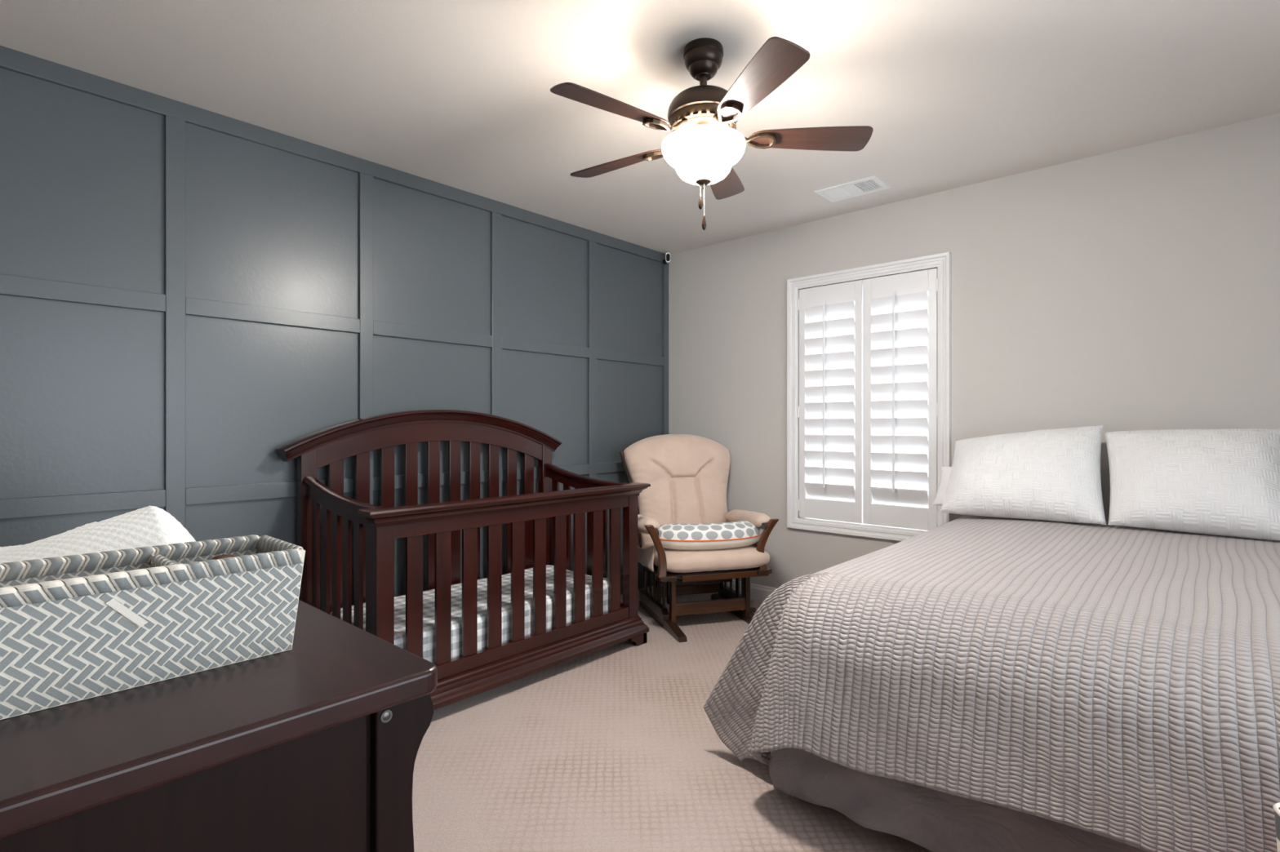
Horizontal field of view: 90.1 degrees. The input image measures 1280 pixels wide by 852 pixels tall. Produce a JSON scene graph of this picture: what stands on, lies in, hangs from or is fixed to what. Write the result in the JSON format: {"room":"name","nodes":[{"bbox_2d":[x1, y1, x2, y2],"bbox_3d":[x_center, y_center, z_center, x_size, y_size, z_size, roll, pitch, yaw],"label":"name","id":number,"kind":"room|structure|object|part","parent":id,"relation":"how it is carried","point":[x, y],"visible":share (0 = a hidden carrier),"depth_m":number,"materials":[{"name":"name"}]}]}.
{"room":"bedroom","nodes":[
{"label":"bedroom","id":0,"kind":"room"},
{"bbox_2d":[0,45,668,610],"bbox_3d":[-1.211,-0.060,3.278,0.120,2.440,4.370,0,0,42],"label":"wall","id":1,"kind":"structure","parent":0,"point":[190,295],"depth_m":2.71,"materials":[{"name":"grey paint"}]},
{"bbox_3d":[-2.083,-0.478,2.236,0.019,0.067,0.689,0,0,42],"label":"rail","id":2,"kind":"part","parent":1,"relation":"part of","materials":[{"name":"grey paint"}]},
{"bbox_3d":[-2.083,0.281,2.236,0.019,0.067,0.689,0,0,42],"label":"rail","id":3,"kind":"part","parent":1,"relation":"part of","materials":[{"name":"grey paint"}]},
{"bbox_3d":[-1.577,0.281,2.798,0.019,0.067,0.695,0,0,42],"label":"rail","id":4,"kind":"part","parent":1,"relation":"part of","materials":[{"name":"grey paint"}]},
{"bbox_3d":[-1.577,-0.478,2.798,0.019,0.067,0.695,0,0,42],"label":"rail","id":5,"kind":"part","parent":1,"relation":"part of","materials":[{"name":"grey paint"}]},
{"bbox_3d":[-1.180,-1.246,3.237,0.020,0.068,4.150,0,0,42],"label":"rail","id":6,"kind":"part","parent":1,"relation":"part of","materials":[{"name":"grey paint"}]},
{"bbox_3d":[-1.071,0.281,3.359,0.019,0.067,0.685,0,0,42],"label":"rail","id":7,"kind":"part","parent":1,"relation":"part of","materials":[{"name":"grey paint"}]},
{"bbox_3d":[-1.071,-0.478,3.359,0.019,0.067,0.685,0,0,42],"label":"rail","id":8,"kind":"part","parent":1,"relation":"part of","materials":[{"name":"grey paint"}]},
{"bbox_3d":[-0.567,-0.478,3.918,0.019,0.067,0.686,0,0,42],"label":"rail","id":9,"kind":"part","parent":1,"relation":"part of","materials":[{"name":"grey paint"}]},
{"bbox_3d":[-0.567,0.281,3.918,0.019,0.067,0.686,0,0,42],"label":"rail","id":10,"kind":"part","parent":1,"relation":"part of","materials":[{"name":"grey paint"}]},
{"bbox_3d":[-0.059,0.281,4.483,0.019,0.067,0.692,0,0,42],"label":"rail","id":11,"kind":"part","parent":1,"relation":"part of","materials":[{"name":"grey paint"}]},
{"bbox_3d":[-0.059,-0.478,4.483,0.019,0.067,0.692,0,0,42],"label":"rail","id":12,"kind":"part","parent":1,"relation":"part of","materials":[{"name":"grey paint"}]},
{"bbox_2d":[607,568,662,595],"bbox_3d":[-1.180,1.090,3.237,0.022,0.140,4.150,0,0,42],"label":"baseboard","id":13,"kind":"structure","parent":1,"relation":"attached to","point":[640,571],"depth_m":4.53,"materials":[{"name":"grey paint"}]},
{"bbox_2d":[0,0,1279,253],"bbox_3d":[0.490,-1.310,1.752,4.690,0.060,4.420,0,0,42],"label":"ceiling","id":14,"kind":"structure","parent":0,"point":[953,94],"depth_m":2.37,"materials":[{"name":"white paint"}]},
{"bbox_2d":[550,36,873,230],"bbox_3d":[0.186,-0.971,2.176,1.074,0.618,1.089,0,0,42],"label":"ceiling fan","id":15,"kind":"object","parent":14,"relation":"hanging from","point":[703,146],"visible":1,"depth_m":2.08,"materials":[{"name":"brown wood"}]},
{"bbox_3d":[-0.074,-0.977,1.956,0.414,0.006,0.125,0,13,-36],"label":"blade","id":16,"kind":"part","parent":15,"relation":"part of","materials":[{"name":"brown wood"}]},
{"bbox_3d":[-0.077,-0.977,2.379,0.414,0.006,0.125,0,13,36],"label":"blade","id":17,"kind":"part","parent":15,"relation":"part of","materials":[{"name":"brown wood"}]},
{"bbox_3d":[0.206,-0.763,2.173,0.015,0.052,0.015,0,0,31],"label":"pull knob","id":18,"kind":"part","parent":15,"relation":"part of","materials":[{"name":"black wood"}]},
{"bbox_2d":[669,103,737,132],"bbox_3d":[0.215,-1.021,2.170,0.229,0.040,0.229,0,0,42],"label":"motor housing","id":19,"kind":"object","parent":15,"relation":"attached to","point":[683,115],"depth_m":2.09,"materials":[{"name":"brown metal"}]},
{"bbox_3d":[0.215,-0.898,2.170,0.283,0.130,0.283,0,0,42],"label":"lamp shade","id":20,"kind":"part","parent":15,"relation":"part of","materials":[{"name":"white glass"}]},
{"bbox_3d":[0.217,-0.765,2.160,0.003,0.126,0.003,0,0,-25],"label":"pull chain","id":21,"kind":"part","parent":15,"relation":"part of","materials":[{"name":"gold metal"}]},
{"bbox_3d":[0.217,-0.688,2.160,0.015,0.052,0.015,0,0,31],"label":"pull knob","id":22,"kind":"part","parent":15,"relation":"part of","materials":[{"name":"black wood"}]},
{"bbox_3d":[0.324,-0.977,2.512,0.125,0.006,0.414,-14,-4,17],"label":"blade","id":23,"kind":"part","parent":15,"relation":"part of","materials":[{"name":"brown wood"}]},
{"bbox_3d":[0.329,-0.977,1.829,0.125,0.006,0.414,14,-4,-18],"label":"blade","id":24,"kind":"part","parent":15,"relation":"part of","materials":[{"name":"brown wood"}]},
{"bbox_3d":[0.575,-0.977,2.172,0.414,0.006,0.125,0,-13,0],"label":"blade","id":25,"kind":"part","parent":15,"relation":"part of","materials":[{"name":"brown wood"}]},
{"bbox_2d":[814,175,890,202],"bbox_3d":[1.147,-1.276,3.449,0.330,0.007,0.216,0,0,42],"label":"ceiling vent","id":26,"kind":"object","parent":14,"relation":"in","point":[873,184],"visible":1,"depth_m":3.44,"materials":[{"name":"white metal"}]},
{"bbox_3d":[1.150,-1.276,3.446,0.070,0.007,0.146,0,0,42],"label":"plate","id":27,"kind":"part","parent":26,"relation":"part of","materials":[{"name":"white metal"}]},
{"bbox_2d":[412,583,932,851],"bbox_3d":[0.490,1.185,1.752,4.690,0.050,4.420,0,0,42],"label":"floor","id":28,"kind":"structure","parent":0,"point":[616,748],"depth_m":2.15,"materials":[{"name":"carpet"}]},
{"bbox_2d":[0,600,437,851],"bbox_3d":[-0.919,0.720,0.984,1.346,0.880,0.571,0,0,42],"label":"dresser","id":29,"kind":"object","parent":28,"relation":"on","point":[313,746],"visible":0.6,"depth_m":0.63,"materials":[{"name":"brown wood"}]},
{"bbox_2d":[0,506,195,564],"bbox_3d":[-0.989,0.203,1.049,0.775,0.152,0.475,0,0,42],"label":"changing pad","id":30,"kind":"object","parent":29,"relation":"on","point":[149,526],"visible":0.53,"depth_m":0.95,"materials":[{"name":"white fabric"}]},
{"bbox_2d":[0,534,305,719],"bbox_3d":[-0.614,0.216,0.715,0.164,0.126,0.402,0,0,42],"label":"fabric basket","id":31,"kind":"object","parent":29,"relation":"on","point":[73,628],"visible":1,"depth_m":0.70,"materials":[{"name":"grey fabric"}]},
{"bbox_2d":[211,554,235,559],"bbox_3d":[-0.542,0.222,0.831,0.035,0.108,0.035,0,0,42],"label":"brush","id":32,"kind":"object","parent":31,"relation":"in","point":[224,556],"visible":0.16,"depth_m":0.83,"materials":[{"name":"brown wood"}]},
{"bbox_3d":[-0.445,0.700,0.556,0.018,0.781,0.430,0,0,42],"label":"panel","id":33,"kind":"part","parent":29,"relation":"part of","materials":[{"name":"brown wood"}]},
{"bbox_3d":[-0.279,0.735,0.741,0.034,0.851,0.071,0,0,42],"label":"leg","id":34,"kind":"part","parent":29,"relation":"part of","materials":[{"name":"brown wood"}]},
{"bbox_2d":[275,409,650,711],"bbox_3d":[-0.759,0.538,3.089,0.773,1.243,1.582,0,0,42],"label":"crib","id":35,"kind":"object","parent":28,"relation":"on","point":[538,525],"visible":0.87,"depth_m":2.92,"materials":[{"name":"brown wood"}]},
{"bbox_3d":[-1.471,0.619,2.822,0.048,1.082,0.068,0,0,42],"label":"post","id":36,"kind":"part","parent":35,"relation":"part of","materials":[{"name":"brown wood"}]},
{"bbox_3d":[-1.218,0.302,2.608,0.617,0.160,0.050,0,0,40],"label":"rail","id":37,"kind":"part","parent":35,"relation":"part of","materials":[{"name":"brown wood"}]},
{"bbox_3d":[-0.964,0.704,2.393,0.050,0.672,0.068,0,0,42],"label":"post","id":38,"kind":"part","parent":35,"relation":"part of","materials":[{"name":"brown wood"}]},
{"bbox_3d":[-1.019,0.084,3.322,0.034,0.244,1.280,0,0,42],"label":"arched rail","id":39,"kind":"part","parent":35,"relation":"part of","materials":[{"name":"brown wood"}]},
{"bbox_2d":[329,564,608,663],"bbox_3d":[-0.749,0.912,3.112,0.603,0.206,1.282,0,0,42],"label":"mattress","id":40,"kind":"object","parent":35,"relation":"on","point":[456,589],"visible":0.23,"depth_m":2.93,"materials":[{"name":"white fabric"}]},
{"bbox_3d":[-0.503,0.395,2.895,0.030,0.060,1.296,0,0,42],"label":"rail","id":41,"kind":"part","parent":35,"relation":"part of","materials":[{"name":"brown wood"}]},
{"bbox_3d":[-0.503,0.995,2.895,0.030,0.080,1.296,0,0,42],"label":"rail","id":42,"kind":"part","parent":35,"relation":"part of","materials":[{"name":"brown wood"}]},
{"bbox_3d":[-0.494,1.059,2.887,0.097,0.094,1.516,0,0,42],"label":"moulding","id":43,"kind":"part","parent":35,"relation":"part of","materials":[{"name":"brown wood"}]},
{"bbox_3d":[-0.569,0.626,3.824,0.048,1.067,0.068,0,0,42],"label":"post","id":44,"kind":"part","parent":35,"relation":"part of","materials":[{"name":"brown wood"}]},
{"bbox_3d":[-0.312,0.302,3.613,0.618,0.160,0.050,0,0,39],"label":"rail","id":45,"kind":"part","parent":35,"relation":"part of","materials":[{"name":"brown wood"}]},
{"bbox_3d":[-0.051,0.704,3.406,0.050,0.672,0.068,0,0,42],"label":"post","id":46,"kind":"part","parent":35,"relation":"part of","materials":[{"name":"brown wood"}]},
{"bbox_2d":[619,434,778,642],"bbox_3d":[0.318,0.608,3.896,0.828,1.105,0.856,0,0,-17],"label":"glider chair","id":47,"kind":"object","parent":28,"relation":"on","point":[687,475],"visible":0.84,"depth_m":4.02,"materials":[{"name":"beige fabric"}]},
{"bbox_3d":[-0.040,0.497,4.120,0.069,0.655,0.251,0,0,-38],"label":"post","id":48,"kind":"part","parent":47,"relation":"part of","materials":[{"name":"brown wood"}]},
{"bbox_3d":[0.029,0.892,3.790,0.026,0.156,0.026,0,0,-17],"label":"lever","id":49,"kind":"part","parent":47,"relation":"part of","materials":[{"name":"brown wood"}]},
{"bbox_2d":[637,514,659,533],"bbox_3d":[0.003,0.569,3.727,0.126,0.110,0.490,0,0,-17],"label":"cushion","id":50,"kind":"object","parent":47,"relation":"on","point":[642,520],"depth_m":3.53,"materials":[{"name":"beige fabric"}]},
{"bbox_3d":[0.083,0.680,3.477,0.128,0.290,0.051,0,0,-17],"label":"arm post","id":51,"kind":"part","parent":47,"relation":"part of","materials":[{"name":"brown wood"}]},
{"bbox_3d":[0.069,0.832,3.735,0.107,0.026,0.577,0,0,-17],"label":"seat frame","id":52,"kind":"part","parent":47,"relation":"part of","materials":[{"name":"brown wood"}]},
{"bbox_3d":[0.167,0.950,3.736,0.012,0.180,0.030,0,0,-17],"label":"swing arm","id":53,"kind":"part","parent":47,"relation":"part of","materials":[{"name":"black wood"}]},
{"bbox_2d":[623,434,730,546],"bbox_3d":[0.279,0.420,4.168,0.746,0.730,0.279,0,0,-17],"label":"cushion","id":54,"kind":"object","parent":47,"relation":"on","point":[687,475],"depth_m":4.13,"materials":[{"name":"beige fabric"}]},
{"bbox_2d":[641,542,769,573],"bbox_3d":[0.377,0.761,3.805,0.678,0.117,0.552,0,0,-17],"label":"seat cushion","id":55,"kind":"object","parent":47,"relation":"on","point":[753,558],"depth_m":3.57,"materials":[{"name":"beige fabric"}]},
{"bbox_2d":[657,520,761,550],"bbox_3d":[0.410,0.635,3.720,0.671,0.146,0.314,0,0,-17],"label":"pillow","id":56,"kind":"object","parent":47,"relation":"on","point":[739,534],"visible":0.95,"depth_m":3.60,"materials":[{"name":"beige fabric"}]},
{"bbox_3d":[0.483,0.840,3.585,0.525,0.034,0.022,0,0,-17],"label":"seat rail","id":57,"kind":"part","parent":47,"relation":"part of","materials":[{"name":"brown wood"}]},
{"bbox_3d":[0.592,0.950,3.865,0.012,0.180,0.030,0,0,-17],"label":"swing arm","id":58,"kind":"part","parent":47,"relation":"part of","materials":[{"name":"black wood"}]},
{"bbox_2d":[725,509,770,528],"bbox_3d":[0.661,0.569,3.925,0.126,0.110,0.490,0,0,-17],"label":"cushion","id":59,"kind":"object","parent":47,"relation":"on","point":[759,520],"depth_m":3.80,"materials":[{"name":"beige fabric"}]},
{"bbox_3d":[0.638,0.832,3.906,0.107,0.026,0.577,0,0,-17],"label":"seat frame","id":60,"kind":"part","parent":47,"relation":"part of","materials":[{"name":"brown wood"}]},
{"bbox_3d":[0.664,0.584,3.902,0.040,0.047,0.500,0,0,-17],"label":"arm rail","id":61,"kind":"part","parent":47,"relation":"part of","materials":[{"name":"brown wood"}]},
{"bbox_3d":[0.732,0.680,3.673,0.128,0.290,0.051,0,0,-17],"label":"arm post","id":62,"kind":"part","parent":47,"relation":"part of","materials":[{"name":"brown wood"}]},
{"bbox_2d":[768,748,1146,851],"bbox_3d":[1.563,0.830,2.166,1.541,0.660,1.975,0,0,42],"label":"bed","id":63,"kind":"object","parent":28,"relation":"on","point":[934,820],"visible":0.09,"depth_m":1.64,"materials":[{"name":"grey"}]},
{"bbox_2d":[931,466,951,505],"bbox_3d":[1.770,0.311,3.184,0.565,0.202,0.144,0,0,42],"label":"pillow","id":64,"kind":"object","parent":63,"relation":"on","point":[945,471],"visible":0.06,"depth_m":3.33,"materials":[{"name":"white fabric"}]},
{"bbox_2d":[702,515,1279,851],"bbox_3d":[1.499,0.778,2.088,2.148,0.721,1.873,0,0,42],"label":"quilt","id":65,"kind":"object","parent":63,"relation":"on","point":[1119,683],"visible":0.94,"depth_m":1.56,"materials":[{"name":"grey fabric"}]},
{"bbox_2d":[939,425,1106,524],"bbox_3d":[1.773,0.208,2.963,0.665,0.426,0.347,0,0,42],"label":"pillow","id":66,"kind":"object","parent":65,"relation":"on","point":[1053,475],"visible":1,"depth_m":2.86,"materials":[{"name":"white fabric"}]},
{"bbox_2d":[1104,428,1279,541],"bbox_3d":[2.220,0.214,2.563,0.615,0.408,0.354,0,0,42],"label":"pillow","id":67,"kind":"object","parent":65,"relation":"on","point":[1224,482],"visible":1,"depth_m":2.48,"materials":[{"name":"white fabric"}]},
{"bbox_2d":[1273,802,1279,851],"bbox_3d":[1.109,0.885,0.850,0.305,0.549,0.305,0,0,22],"label":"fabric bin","id":68,"kind":"object","parent":28,"relation":"on","point":[1277,806],"visible":1,"depth_m":1.02,"materials":[{"name":"fabric"}]},
{"bbox_2d":[668,112,1279,588],"bbox_3d":[1.909,-0.060,3.328,4.450,2.440,0.120,0,0,42],"label":"wall","id":69,"kind":"structure","parent":0,"point":[1137,287],"depth_m":3.15,"materials":[{"name":"grey paint"}]},
{"bbox_2d":[662,252,671,264],"bbox_3d":[0.201,-1.232,4.689,0.052,0.083,0.114,0,0,-13],"label":"security camera","id":70,"kind":"object","parent":69,"relation":"attached to","point":[668,255],"visible":1,"depth_m":4.64,"materials":[{"name":"white plastic"}]},
{"bbox_2d":[676,577,776,601],"bbox_3d":[1.864,1.109,3.276,4.448,0.102,0.016,0,0,42],"label":"baseboard","id":71,"kind":"structure","parent":69,"relation":"attached to","point":[757,593],"depth_m":4.24,"materials":[{"name":"white wood"}]},
{"bbox_2d":[786,252,951,541],"bbox_3d":[1.339,-0.143,3.799,0.975,1.589,0.182,0,0,42],"label":"window","id":72,"kind":"structure","parent":69,"relation":"in","point":[910,322],"depth_m":3.75,"materials":[{"name":"white wood"}]},
{"bbox_3d":[1.118,-0.195,3.885,0.012,1.140,0.012,0,0,42],"label":"tilt rod","id":73,"kind":"part","parent":72,"relation":"part of","materials":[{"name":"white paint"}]},
{"bbox_3d":[1.168,-0.143,3.922,0.409,1.441,0.028,0,0,42],"label":"shutter panel","id":74,"kind":"part","parent":72,"relation":"part of","materials":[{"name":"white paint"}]},
{"bbox_3d":[1.430,-0.195,3.603,0.012,1.140,0.012,0,0,42],"label":"tilt rod","id":75,"kind":"part","parent":72,"relation":"part of","materials":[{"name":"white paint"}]},
{"bbox_3d":[1.479,-0.143,3.643,0.414,1.441,0.028,0,0,42],"label":"shutter panel","id":76,"kind":"part","parent":72,"relation":"part of","materials":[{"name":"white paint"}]}
]}

